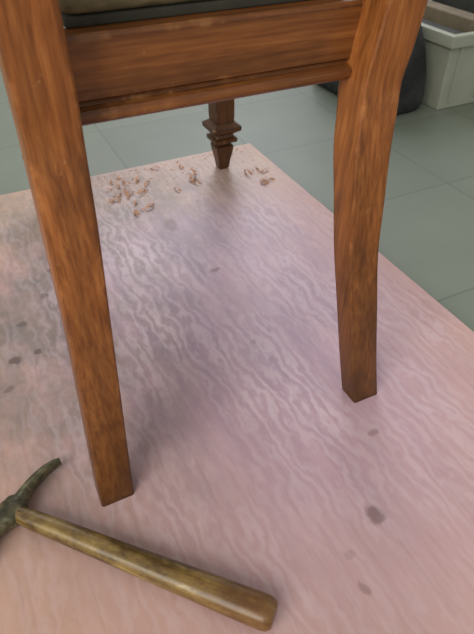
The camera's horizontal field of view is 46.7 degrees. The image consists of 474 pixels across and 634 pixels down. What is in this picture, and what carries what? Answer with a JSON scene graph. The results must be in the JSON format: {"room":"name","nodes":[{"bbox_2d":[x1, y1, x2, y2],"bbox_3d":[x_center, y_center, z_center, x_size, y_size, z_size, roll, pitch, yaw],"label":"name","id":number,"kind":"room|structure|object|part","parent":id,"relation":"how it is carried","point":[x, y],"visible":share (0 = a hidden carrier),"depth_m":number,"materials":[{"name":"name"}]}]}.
{"room":"furniture repair workshop","nodes":[
{"label":"furniture repair workshop","id":0,"kind":"room"},
{"bbox_2d":[0,0,473,331],"bbox_3d":[-0.104,-0.075,0.980,6.500,0.050,6.500,-18,45,-19],"label":"floor","id":1,"kind":"structure","parent":0,"point":[427,232],"depth_m":1.28,"materials":[{"name":"tile"}]},
{"bbox_2d":[0,143,473,633],"bbox_3d":[0.017,0.501,0.277,1.221,0.018,2.442,-18,45,-19],"label":"plywood board","id":2,"kind":"object","parent":1,"relation":"on","point":[252,464],"visible":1,"depth_m":0.68,"materials":[{"name":"pink wood"}]},
{"bbox_2d":[0,458,277,631],"bbox_3d":[-0.106,0.233,0.545,0.304,0.028,0.135,14,43,15],"label":"hammer","id":3,"kind":"object","parent":2,"relation":"on","point":[254,608],"visible":1,"depth_m":0.53,"materials":[{"name":"brown wood"}]},
{"bbox_2d":[94,148,274,214],"bbox_3d":[-0.143,-0.275,1.131,0.444,0.012,0.207,-18,45,-19],"label":"wood shavings","id":4,"kind":"object","parent":2,"relation":"on","point":[192,169],"visible":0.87,"depth_m":1.14},
{"bbox_2d":[0,0,427,506],"bbox_3d":[-0.078,-0.418,0.601,0.433,0.930,0.763,-14,43,-16],"label":"dining chair","id":5,"kind":"object","parent":2,"relation":"on","point":[111,60],"visible":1,"depth_m":0.48,"materials":[{"name":"brown wood"}]},
{"bbox_3d":[-0.138,-0.183,0.335,0.071,0.930,0.142,-18,45,-19],"label":"leg","id":6,"kind":"part","parent":5,"relation":"part of","materials":[{"name":"brown wood"}]},
{"bbox_2d":[59,0,201,13],"bbox_3d":[-0.088,-0.464,0.648,0.380,0.048,0.569,-18,45,-19],"label":"seat cushion","id":7,"kind":"object","parent":5,"relation":"on","point":[66,6],"depth_m":0.43,"materials":[{"name":"fabric"}]},
{"bbox_3d":[-0.087,-0.443,0.666,0.371,0.008,0.557,-18,45,-19],"label":"seat frame","id":8,"kind":"part","parent":5,"relation":"part of","materials":[{"name":"brown wood"}]},
{"bbox_3d":[-0.013,-0.226,0.478,0.302,0.066,0.032,-18,45,-19],"label":"rail","id":9,"kind":"part","parent":5,"relation":"part of","materials":[{"name":"brown wood"}]},
{"bbox_3d":[-0.032,-0.491,1.057,0.064,0.436,0.064,-18,45,-19],"label":"leg","id":10,"kind":"part","parent":5,"relation":"part of","materials":[{"name":"brown wood"}]},
{"bbox_3d":[0.154,-0.277,0.442,0.062,0.930,0.142,-18,45,-19],"label":"leg","id":11,"kind":"part","parent":5,"relation":"part of","materials":[{"name":"brown wood"}]},
{"bbox_2d":[318,26,425,114],"bbox_3d":[0.365,-0.760,1.482,0.171,0.310,0.361,-18,45,-19],"label":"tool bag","id":12,"kind":"object","parent":1,"relation":"on","point":[412,89],"visible":0.16,"depth_m":1.42,"materials":[{"name":"fabric"}]},
{"bbox_2d":[421,0,473,109],"bbox_3d":[0.638,-0.792,1.572,0.384,0.238,0.324,-18,45,-19],"label":"storage bin","id":13,"kind":"object","parent":1,"relation":"on","point":[447,25],"visible":0.59,"depth_m":1.46,"materials":[{"name":"plastic"}]}
]}

